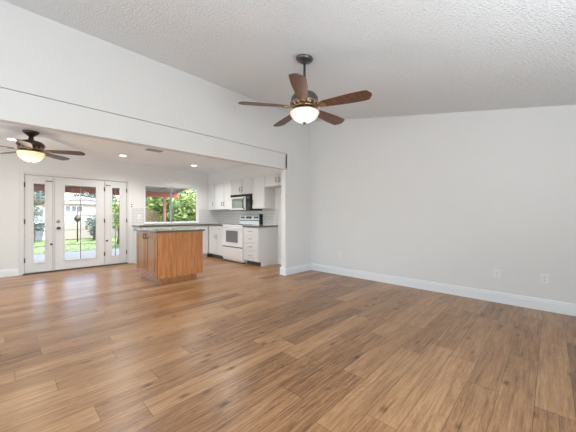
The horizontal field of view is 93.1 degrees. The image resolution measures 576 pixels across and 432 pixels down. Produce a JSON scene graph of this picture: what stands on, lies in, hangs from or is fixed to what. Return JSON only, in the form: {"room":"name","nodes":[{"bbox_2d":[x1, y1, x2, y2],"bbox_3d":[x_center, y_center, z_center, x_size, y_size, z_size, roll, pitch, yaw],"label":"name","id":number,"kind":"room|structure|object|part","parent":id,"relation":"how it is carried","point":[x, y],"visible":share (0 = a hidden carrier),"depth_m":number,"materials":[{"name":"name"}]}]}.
{"room":"empty living room","nodes":[
{"label":"empty living room","id":0,"kind":"room"},
{"bbox_2d":[0,147,209,269],"bbox_3d":[-4.935,-0.068,5.734,0.120,2.455,7.793,0,0,44],"label":"wall","id":1,"kind":"structure","parent":0,"point":[137,175],"depth_m":5.94,"materials":[{"name":"paint"}]},
{"bbox_2d":[0,268,18,277],"bbox_3d":[-6.418,1.089,4.102,0.014,0.142,3.385,0,0,44],"label":"baseboard","id":2,"kind":"structure","parent":1,"relation":"attached to","point":[8,272],"depth_m":5.22,"materials":[{"name":"white paint"}]},
{"bbox_2d":[24,175,52,272],"bbox_3d":[-5.052,0.159,5.529,0.108,1.951,0.436,0,0,44],"label":"door","id":3,"kind":"structure","parent":1,"relation":"in","point":[30,180],"depth_m":5.51,"materials":[{"name":"paint"}]},
{"bbox_3d":[-5.047,0.145,5.540,0.012,1.644,0.218,0,0,44],"label":"glass frame","id":4,"kind":"part","parent":3,"relation":"part of","materials":[{"name":"glass"}]},
{"bbox_2d":[19,171,128,275],"bbox_3d":[-4.612,0.138,6.049,0.128,2.045,1.915,0,0,44],"label":"trim","id":5,"kind":"structure","parent":1,"relation":"attached to","point":[21,173],"depth_m":5.70,"materials":[{"name":"paint"}]},
{"bbox_2d":[23,262,126,274],"bbox_3d":[-4.598,1.149,6.057,0.145,0.020,1.852,0,0,44],"label":"trim","id":6,"kind":"structure","parent":1,"relation":"attached to","point":[125,262],"depth_m":5.92,"materials":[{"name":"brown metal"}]},
{"bbox_2d":[55,177,104,269],"bbox_3d":[-4.566,0.159,6.032,0.108,1.951,0.895,0,0,44],"label":"door","id":7,"kind":"structure","parent":1,"relation":"in","point":[60,262],"depth_m":5.97,"materials":[{"name":"paint"}]},
{"bbox_3d":[-4.574,0.141,6.030,0.012,1.651,0.604,0,0,44],"label":"glass frame","id":8,"kind":"part","parent":7,"relation":"part of","materials":[{"name":"glass"}]},
{"bbox_2d":[106,181,126,263],"bbox_3d":[-4.090,0.159,6.525,0.108,1.951,0.446,0,0,44],"label":"door","id":9,"kind":"structure","parent":1,"relation":"in","point":[121,258],"depth_m":6.54,"materials":[{"name":"paint"}]},
{"bbox_3d":[-4.106,0.138,6.514,0.012,1.659,0.207,0,0,44],"label":"glass frame","id":10,"kind":"part","parent":9,"relation":"part of","materials":[{"name":"glass"}]},
{"bbox_2d":[144,184,198,223],"bbox_3d":[-3.177,-0.310,7.524,0.122,1.028,1.508,0,0,44],"label":"window","id":11,"kind":"structure","parent":1,"relation":"in","point":[145,185],"depth_m":7.48,"materials":[{"name":"white paint"}]},
{"bbox_3d":[-3.148,0.197,7.496,0.041,0.014,1.508,0,0,44],"label":"sill","id":12,"kind":"part","parent":11,"relation":"part of","materials":[{"name":"white paint"}]},
{"bbox_3d":[-3.196,-0.309,7.486,0.009,0.966,0.037,0,0,44],"label":"meeting rail","id":13,"kind":"part","parent":11,"relation":"part of","materials":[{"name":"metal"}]},
{"bbox_2d":[132,208,217,224],"bbox_3d":[-3.020,0.011,7.625,0.008,0.423,2.394,0,0,44],"label":"backsplash","id":14,"kind":"structure","parent":1,"relation":"attached to","point":[205,215],"depth_m":8.07,"materials":[{"name":"tile"}]},
{"bbox_2d":[0,122,248,172],"bbox_3d":[-3.592,-1.345,4.437,3.613,0.100,7.793,0,0,44],"label":"ceiling","id":15,"kind":"structure","parent":0,"point":[93,148],"depth_m":5.48,"materials":[{"name":"paint"}]},
{"bbox_2d":[0,130,84,163],"bbox_3d":[-3.942,-1.047,4.139,1.327,0.496,1.320,0,0,44],"label":"ceiling fan","id":16,"kind":"object","parent":15,"relation":"hanging from","point":[30,150],"visible":1,"depth_m":4.14,"materials":[{"name":"brown wood"}]},
{"bbox_3d":[-3.675,-1.004,3.826,0.150,0.038,0.510,0,0,-36],"label":"blade","id":17,"kind":"part","parent":16,"relation":"part of","materials":[{"name":"brown wood"}]},
{"bbox_3d":[-3.939,-0.898,4.184,0.320,0.146,0.320,0,0,44],"label":"lamp shade","id":18,"kind":"part","parent":16,"relation":"part of","materials":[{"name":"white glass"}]},
{"bbox_3d":[-3.941,-1.004,4.629,0.150,0.038,0.510,0,0,0],"label":"blade","id":19,"kind":"part","parent":16,"relation":"part of","materials":[{"name":"brown wood"}]},
{"bbox_3d":[-3.516,-1.004,4.324,0.510,0.038,0.150,0,0,-18],"label":"blade","id":20,"kind":"part","parent":16,"relation":"part of","materials":[{"name":"brown wood"}]},
{"bbox_2d":[145,148,162,152],"bbox_3d":[-2.633,-1.289,5.378,0.190,0.011,0.290,0,0,44],"label":"ceiling vent","id":21,"kind":"object","parent":15,"relation":"in","point":[148,149],"visible":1,"depth_m":5.36,"materials":[{"name":"metal"}]},
{"bbox_2d":[0,0,310,267],"bbox_3d":[-2.247,-0.438,3.138,0.127,3.195,7.793,0,0,44],"label":"wall","id":22,"kind":"structure","parent":0,"point":[40,56],"depth_m":3.46,"materials":[{"name":"paint"}]},
{"bbox_2d":[0,88,286,267],"bbox_3d":[-2.510,-0.026,2.867,0.118,2.372,7.039,0,0,44],"label":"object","id":23,"kind":"structure","parent":22,"relation":"attached to","point":[16,108],"depth_m":3.37,"materials":[{"name":"paint"}]},
{"bbox_2d":[280,267,285,275],"bbox_3d":[-0.100,1.086,5.362,0.167,0.148,0.025,0,0,44],"label":"trim","id":24,"kind":"structure","parent":22,"relation":"attached to","point":[282,270],"depth_m":5.35,"materials":[{"name":"white paint"}]},
{"bbox_2d":[286,263,310,274],"bbox_3d":[0.230,1.089,5.602,0.014,0.142,0.778,0,0,44],"label":"baseboard","id":25,"kind":"object","parent":22,"relation":"attached to","point":[306,267],"visible":1,"depth_m":5.58,"materials":[{"name":"white paint"}]},
{"bbox_2d":[208,165,280,182],"bbox_3d":[-1.000,-1.135,7.121,3.613,0.321,0.331,0,0,44],"label":"wall","id":26,"kind":"structure","parent":0,"point":[247,170],"depth_m":7.15,"materials":[{"name":"paint"}]},
{"bbox_2d":[0,254,575,431],"bbox_3d":[-1.726,1.190,2.635,9.043,0.060,7.993,0,0,44],"label":"floor","id":27,"kind":"structure","parent":0,"point":[236,346],"depth_m":2.29,"materials":[{"name":"brown wood"}]},
{"bbox_2d":[133,227,165,263],"bbox_3d":[-3.439,0.714,6.793,0.560,0.893,0.595,0,0,44],"label":"base cabinet","id":28,"kind":"object","parent":27,"relation":"on","point":[134,232],"visible":0.05,"depth_m":6.64,"materials":[{"name":"paint"}]},
{"bbox_2d":[134,227,204,284],"bbox_3d":[-2.251,0.702,5.162,1.100,0.917,0.882,0,0,44],"label":"kitchen island","id":29,"kind":"object","parent":27,"relation":"on","point":[164,255],"visible":1,"depth_m":4.81,"materials":[{"name":"brown wood"}]},
{"bbox_3d":[-2.712,0.666,5.050,0.298,0.557,0.010,0,0,44],"label":"raised panel","id":30,"kind":"part","parent":29,"relation":"part of","materials":[{"name":"brown wood"}]},
{"bbox_3d":[-2.710,0.666,5.052,0.498,0.757,0.019,0,0,44],"label":"door","id":31,"kind":"part","parent":29,"relation":"part of","materials":[{"name":"brown wood"}]},
{"bbox_3d":[-2.347,0.666,4.697,0.298,0.557,0.010,0,0,44],"label":"raised panel","id":32,"kind":"part","parent":29,"relation":"part of","materials":[{"name":"brown wood"}]},
{"bbox_3d":[-2.345,0.666,4.699,0.498,0.757,0.019,0,0,44],"label":"door","id":33,"kind":"part","parent":29,"relation":"part of","materials":[{"name":"brown wood"}]},
{"bbox_2d":[166,226,188,227],"bbox_3d":[-3.023,0.714,7.223,0.560,0.893,0.598,0,0,44],"label":"base cabinet","id":34,"kind":"object","parent":27,"relation":"on","point":[170,226],"visible":0.02,"depth_m":7.10,"materials":[{"name":"paint"}]},
{"bbox_2d":[189,225,207,256],"bbox_3d":[-2.612,0.714,7.649,0.560,0.893,0.581,0,0,44],"label":"base cabinet","id":35,"kind":"object","parent":27,"relation":"on","point":[205,233],"visible":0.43,"depth_m":7.62,"materials":[{"name":"paint"}]},
{"bbox_3d":[-2.442,0.353,7.484,0.018,0.143,0.565,0,0,44],"label":"drawer","id":36,"kind":"part","parent":35,"relation":"part of","materials":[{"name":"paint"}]},
{"bbox_3d":[-2.449,0.740,7.476,0.018,0.604,0.543,0,0,44],"label":"door","id":37,"kind":"part","parent":35,"relation":"part of","materials":[{"name":"paint"}]},
{"bbox_2d":[208,225,222,258],"bbox_3d":[-1.956,0.714,7.823,1.238,0.893,0.646,0,0,44],"label":"base cabinet","id":38,"kind":"object","parent":27,"relation":"on","point":[215,233],"visible":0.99,"depth_m":7.44,"materials":[{"name":"paint"}]},
{"bbox_2d":[132,223,224,226],"bbox_3d":[-2.576,0.245,7.184,1.242,0.040,2.412,0,0,44],"label":"countertop","id":39,"kind":"structure","parent":38,"relation":"on","point":[210,224],"depth_m":7.23,"materials":[{"name":"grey stone"}]},
{"bbox_3d":[-2.075,0.353,7.550,0.385,0.143,0.018,0,0,44],"label":"drawer","id":40,"kind":"part","parent":38,"relation":"part of","materials":[{"name":"paint"}]},
{"bbox_3d":[-2.075,0.740,7.550,0.385,0.604,0.018,0,0,44],"label":"door","id":41,"kind":"part","parent":38,"relation":"part of","materials":[{"name":"paint"}]},
{"bbox_3d":[-1.819,0.353,7.303,0.307,0.143,0.018,0,0,44],"label":"drawer","id":42,"kind":"part","parent":38,"relation":"part of","materials":[{"name":"paint"}]},
{"bbox_3d":[-1.819,0.740,7.303,0.307,0.604,0.018,0,0,44],"label":"door","id":43,"kind":"part","parent":38,"relation":"part of","materials":[{"name":"paint"}]},
{"bbox_2d":[221,214,262,263],"bbox_3d":[-1.201,0.556,7.056,0.893,1.208,0.680,0,0,44],"label":"range","id":44,"kind":"object","parent":27,"relation":"on","point":[233,234],"visible":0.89,"depth_m":6.91,"materials":[{"name":"white metal"}]},
{"bbox_3d":[-1.403,0.936,6.873,0.841,0.297,0.029,0,0,44],"label":"storage drawer","id":45,"kind":"part","parent":44,"relation":"part of","materials":[{"name":"white metal"}]},
{"bbox_3d":[-1.403,0.515,6.873,0.841,0.500,0.029,0,0,44],"label":"oven door","id":46,"kind":"part","parent":44,"relation":"part of","materials":[{"name":"white metal"}]},
{"bbox_2d":[222,224,252,226],"bbox_3d":[-1.196,0.238,7.088,0.857,0.032,0.626,0,0,44],"label":"cooktop","id":47,"kind":"object","parent":44,"relation":"in","point":[224,225],"depth_m":6.97,"materials":[{"name":"white metal"}]},
{"bbox_3d":[-0.990,0.088,7.250,0.827,0.266,0.106,0,0,44],"label":"control panel","id":48,"kind":"part","parent":44,"relation":"part of","materials":[{"name":"silver metal"}]},
{"bbox_2d":[244,227,277,266],"bbox_3d":[-0.676,0.714,6.588,0.555,0.893,0.646,0,0,44],"label":"base cabinet","id":49,"kind":"object","parent":27,"relation":"on","point":[260,244],"visible":0.98,"depth_m":6.39,"materials":[{"name":"paint"}]},
{"bbox_3d":[-0.871,0.363,6.386,0.525,0.163,0.018,0,0,44],"label":"drawer","id":50,"kind":"part","parent":49,"relation":"part of","materials":[{"name":"paint"}]},
{"bbox_3d":[-0.871,0.542,6.386,0.525,0.165,0.018,0,0,44],"label":"drawer","id":51,"kind":"part","parent":49,"relation":"part of","materials":[{"name":"paint"}]},
{"bbox_3d":[-0.871,0.725,6.386,0.525,0.170,0.018,0,0,44],"label":"drawer","id":52,"kind":"part","parent":49,"relation":"part of","materials":[{"name":"paint"}]},
{"bbox_3d":[-0.871,0.935,6.386,0.525,0.220,0.018,0,0,44],"label":"drawer","id":53,"kind":"part","parent":49,"relation":"part of","materials":[{"name":"paint"}]},
{"bbox_2d":[243,225,277,227],"bbox_3d":[-0.667,0.245,6.586,0.580,0.040,0.619,0,0,44],"label":"countertop","id":54,"kind":"structure","parent":49,"relation":"on","point":[253,226],"depth_m":6.47,"materials":[{"name":"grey stone"}]},
{"bbox_2d":[2,0,575,121],"bbox_3d":[-0.373,-1.615,1.329,5.283,1.117,7.993,0,0,44],"label":"ceiling","id":55,"kind":"structure","parent":0,"point":[414,57],"depth_m":2.59,"materials":[{"name":"white paint"}]},
{"bbox_2d":[238,54,371,126],"bbox_3d":[0.218,-1.334,2.946,1.330,0.734,1.276,0,0,44],"label":"ceiling fan","id":56,"kind":"object","parent":55,"relation":"hanging from","point":[304,103],"visible":1,"depth_m":2.79,"materials":[{"name":"brown wood"}]},
{"bbox_3d":[-0.254,-1.157,2.836,0.520,0.038,0.150,0,0,-9],"label":"blade","id":57,"kind":"part","parent":56,"relation":"part of","materials":[{"name":"brown wood"}]},
{"bbox_3d":[-0.024,-1.157,3.293,0.150,0.038,0.520,0,0,-27],"label":"blade","id":58,"kind":"part","parent":56,"relation":"part of","materials":[{"name":"brown wood"}]},
{"bbox_3d":[0.110,-1.157,2.477,0.150,0.038,0.520,0,0,9],"label":"blade","id":59,"kind":"part","parent":56,"relation":"part of","materials":[{"name":"brown wood"}]},
{"bbox_3d":[0.176,-1.046,2.907,0.312,0.107,0.312,0,0,44],"label":"lamp shade","id":60,"kind":"part","parent":56,"relation":"part of","materials":[{"name":"white glass"}]},
{"bbox_3d":[0.483,-1.157,3.215,0.152,0.038,0.521,0,0,44],"label":"blade","id":61,"kind":"part","parent":56,"relation":"part of","materials":[{"name":"brown wood"}]},
{"bbox_3d":[0.564,-1.157,2.712,0.520,0.038,0.150,0,0,27],"label":"blade","id":62,"kind":"part","parent":56,"relation":"part of","materials":[{"name":"brown wood"}]},
{"bbox_2d":[225,105,575,303],"bbox_3d":[0.987,-0.438,5.516,8.943,3.195,0.120,0,0,44],"label":"wall","id":63,"kind":"structure","parent":0,"point":[456,198],"depth_m":4.03,"materials":[{"name":"paint"}]},
{"bbox_2d":[208,183,214,209],"bbox_3d":[-2.178,-0.571,8.221,0.383,0.781,0.384,0,0,44],"label":"upper cabinet","id":64,"kind":"object","parent":63,"relation":"attached to","point":[211,187],"visible":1,"depth_m":8.10,"materials":[{"name":"paint"}]},
{"bbox_2d":[215,180,232,209],"bbox_3d":[-1.720,-0.571,7.779,0.884,0.781,0.384,0,0,44],"label":"upper cabinet","id":65,"kind":"object","parent":63,"relation":"attached to","point":[223,190],"visible":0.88,"depth_m":7.64,"materials":[{"name":"paint"}]},
{"bbox_3d":[-1.974,-0.569,7.818,0.441,0.765,0.018,0,0,44],"label":"door","id":66,"kind":"part","parent":65,"relation":"part of","materials":[{"name":"paint"}]},
{"bbox_3d":[-1.659,-0.569,7.513,0.403,0.765,0.018,0,0,44],"label":"door","id":67,"kind":"part","parent":65,"relation":"part of","materials":[{"name":"paint"}]},
{"bbox_2d":[232,177,252,194],"bbox_3d":[-1.091,-0.758,7.171,0.860,0.406,0.384,0,0,44],"label":"upper cabinet","id":68,"kind":"object","parent":63,"relation":"attached to","point":[240,186],"visible":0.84,"depth_m":7.03,"materials":[{"name":"paint"}]},
{"bbox_3d":[-1.348,-0.756,7.213,0.408,0.390,0.018,0,0,44],"label":"door","id":69,"kind":"part","parent":68,"relation":"part of","materials":[{"name":"paint"}]},
{"bbox_2d":[230,194,261,210],"bbox_3d":[-1.121,-0.347,7.141,0.843,0.414,0.467,0,0,44],"label":"microwave","id":70,"kind":"object","parent":68,"relation":"attached to","point":[242,202],"visible":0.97,"depth_m":6.96,"materials":[{"name":"silver plastic"}]},
{"bbox_3d":[-1.295,-0.324,7.086,0.668,0.337,0.024,0,0,44],"label":"door","id":71,"kind":"part","parent":70,"relation":"part of","materials":[{"name":"silver metal"}]},
{"bbox_3d":[-1.041,-0.756,6.917,0.412,0.390,0.018,0,0,44],"label":"door","id":72,"kind":"part","parent":68,"relation":"part of","materials":[{"name":"paint"}]},
{"bbox_2d":[218,209,277,224],"bbox_3d":[-1.216,0.022,7.554,2.684,0.401,0.008,0,0,44],"label":"backsplash","id":73,"kind":"structure","parent":63,"relation":"attached to","point":[270,216],"depth_m":7.56,"materials":[{"name":"tile"}]},
{"bbox_2d":[252,175,274,208],"bbox_3d":[-0.615,-0.571,6.712,0.456,0.781,0.384,0,0,44],"label":"upper cabinet","id":74,"kind":"object","parent":63,"relation":"attached to","point":[263,197],"visible":0.99,"depth_m":6.58,"materials":[{"name":"paint"}]},
{"bbox_3d":[-0.718,-0.569,6.605,0.433,0.765,0.018,0,0,44],"label":"door","id":75,"kind":"part","parent":74,"relation":"part of","materials":[{"name":"paint"}]},
{"bbox_2d":[265,173,280,187],"bbox_3d":[-0.099,-0.823,6.213,0.972,0.276,0.384,0,0,44],"label":"upper cabinet","id":76,"kind":"object","parent":63,"relation":"attached to","point":[272,180],"visible":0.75,"depth_m":6.25,"materials":[{"name":"paint"}]},
{"bbox_2d":[208,172,280,183],"bbox_3d":[-1.120,-0.972,6.998,3.613,0.020,0.012,0,0,44],"label":"trim","id":77,"kind":"structure","parent":76,"relation":"attached to","point":[276,172],"depth_m":6.91,"materials":[{"name":"paint"}]},
{"bbox_2d":[311,263,575,315],"bbox_3d":[2.329,1.089,4.127,5.083,0.142,0.014,0,0,44],"label":"baseboard","id":78,"kind":"structure","parent":63,"relation":"attached to","point":[559,307],"depth_m":3.93,"materials":[{"name":"white paint"}]},
{"bbox_2d":[493,269,499,277],"bbox_3d":[2.805,0.774,3.670,0.074,0.116,0.009,0,0,44],"label":"wall outlet","id":79,"kind":"object","parent":63,"relation":"attached to","point":[496,272],"visible":1,"depth_m":3.67,"materials":[{"name":"plastic"}]},
{"bbox_2d":[540,273,548,283],"bbox_3d":[3.142,0.766,3.344,0.074,0.116,0.009,0,0,44],"label":"wall outlet","id":80,"kind":"object","parent":63,"relation":"attached to","point":[544,278],"visible":1,"depth_m":3.34,"materials":[{"name":"plastic"}]},
{"label":"outside","id":81,"kind":"structure","parent":0,"visible":0},
{"bbox_2d":[24,248,118,272],"bbox_3d":[-4.394,1.305,9.804,4.757,0.050,32.000,0,0,44],"label":"patio","id":82,"kind":"structure","parent":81,"point":[91,253],"depth_m":8.85,"materials":[{"name":"concrete"}]},
{"bbox_2d":[24,175,187,221],"bbox_3d":[-6.660,-0.050,6.745,3.747,2.660,9.450,0,0,44],"label":"patio cover","id":83,"kind":"object","parent":82,"relation":"on","point":[151,191],"visible":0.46,"depth_m":10.12,"materials":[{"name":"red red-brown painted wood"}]},
{"bbox_3d":[-4.885,0.273,10.806,0.090,2.014,0.090,0,0,44],"label":"post","id":84,"kind":"part","parent":83,"relation":"part of","materials":[{"name":"wood"}]},
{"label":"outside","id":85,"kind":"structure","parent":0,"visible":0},
{"bbox_3d":[-22.549,1.345,28.726,47.650,0.050,70.000,0,0,44],"label":"soil","id":86,"kind":"object","parent":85,"visible":0},
{"bbox_2d":[24,214,41,240],"bbox_3d":[-14.950,0.584,12.561,0.160,1.472,5.400,0,0,44],"label":"fence","id":87,"kind":"object","parent":86,"relation":"on","point":[38,234],"visible":0.04,"depth_m":14.35,"materials":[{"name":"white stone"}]},
{"bbox_2d":[24,191,44,210],"bbox_3d":[-15.191,-0.135,15.672,1.866,2.916,2.162,0,0,44],"label":"tree","id":88,"kind":"object","parent":86,"relation":"on","point":[37,195],"visible":0.23,"depth_m":15.90,"materials":[{"name":"green plant"}]},
{"bbox_2d":[43,209,44,239],"bbox_3d":[-12.913,0.465,14.527,0.160,1.710,0.160,0,0,44],"label":"fence post","id":89,"kind":"object","parent":86,"relation":"on","point":[43,209],"visible":0.2,"depth_m":14.43,"materials":[{"name":"white paint"}]},
{"bbox_2d":[24,237,118,254],"bbox_3d":[-8.569,1.260,13.836,6.850,0.120,32.000,0,0,44],"label":"lawn","id":90,"kind":"structure","parent":86,"relation":"on","point":[84,247],"depth_m":11.75,"materials":[{"name":"green plant"}]},
{"bbox_2d":[24,205,44,240],"bbox_3d":[-12.732,0.355,13.545,1.221,1.847,1.147,0,0,-17],"label":"shrub","id":91,"kind":"object","parent":90,"relation":"on","point":[37,222],"visible":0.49,"depth_m":13.67,"materials":[{"name":"green plant"}]},
{"bbox_2d":[74,207,79,241],"bbox_3d":[-10.492,0.405,13.607,0.276,1.730,0.280,0,0,44],"label":"bird feeder","id":92,"kind":"object","parent":90,"relation":"on","point":[77,217],"visible":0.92,"depth_m":13.59,"materials":[{"name":"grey metal"}]},
{"bbox_2d":[74,215,79,221],"bbox_3d":[-10.492,0.125,13.607,0.276,0.330,0.280,0,0,44],"label":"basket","id":93,"kind":"object","parent":92,"relation":"on","point":[77,218],"depth_m":13.52,"materials":[{"name":"grey metal"}]},
{"bbox_2d":[84,215,95,239],"bbox_3d":[-10.425,0.595,14.829,0.961,1.369,1.040,0,0,44],"label":"shrub","id":94,"kind":"object","parent":90,"relation":"on","point":[92,222],"visible":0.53,"depth_m":14.61,"materials":[{"name":"green plant"}]},
{"bbox_2d":[112,199,118,243],"bbox_3d":[-7.695,0.238,12.470,0.874,2.074,0.973,0,0,44],"label":"shrub","id":95,"kind":"object","parent":90,"relation":"on","point":[113,206],"visible":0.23,"depth_m":12.34,"materials":[{"name":"green plant"}]},
{"bbox_2d":[146,209,162,221],"bbox_3d":[-4.957,0.410,17.993,0.190,1.720,9.100,0,0,44],"label":"fence","id":96,"kind":"object","parent":90,"relation":"on","point":[151,216],"visible":0.02,"depth_m":15.22,"materials":[{"name":"brown wood"}]},
{"bbox_2d":[146,197,181,221],"bbox_3d":[-6.628,-0.069,14.860,1.806,2.685,2.382,0,0,44],"label":"leafy tree","id":97,"kind":"object","parent":90,"relation":"on","point":[154,203],"visible":0.36,"depth_m":14.29,"materials":[{"name":"green plant"}]},
{"bbox_2d":[146,189,195,221],"bbox_3d":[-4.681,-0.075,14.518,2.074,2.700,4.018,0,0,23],"label":"leafy tree","id":98,"kind":"object","parent":90,"relation":"on","point":[186,210],"visible":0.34,"depth_m":13.26,"materials":[{"name":"green plant"}]},
{"bbox_2d":[38,196,118,231],"bbox_3d":[-16.483,-0.030,21.756,6.660,2.700,5.100,0,0,44],"label":"house","id":99,"kind":"structure","parent":86,"relation":"on","point":[88,206],"depth_m":19.29,"materials":[{"name":"beige paint"}]},
{"bbox_2d":[65,214,117,238],"bbox_3d":[-11.765,0.610,15.859,0.160,1.421,3.330,0,0,44],"label":"vinyl fence","id":100,"kind":"object","parent":86,"relation":"on","point":[70,223],"visible":0.24,"depth_m":15.56,"materials":[{"name":"white plastic"}]},
{"bbox_2d":[68,193,118,200],"bbox_3d":[-21.105,-1.012,29.913,3.830,4.669,4.808,0,0,44],"label":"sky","id":101,"kind":"structure","parent":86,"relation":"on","point":[76,194],"depth_m":29.00,"materials":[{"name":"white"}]}
]}

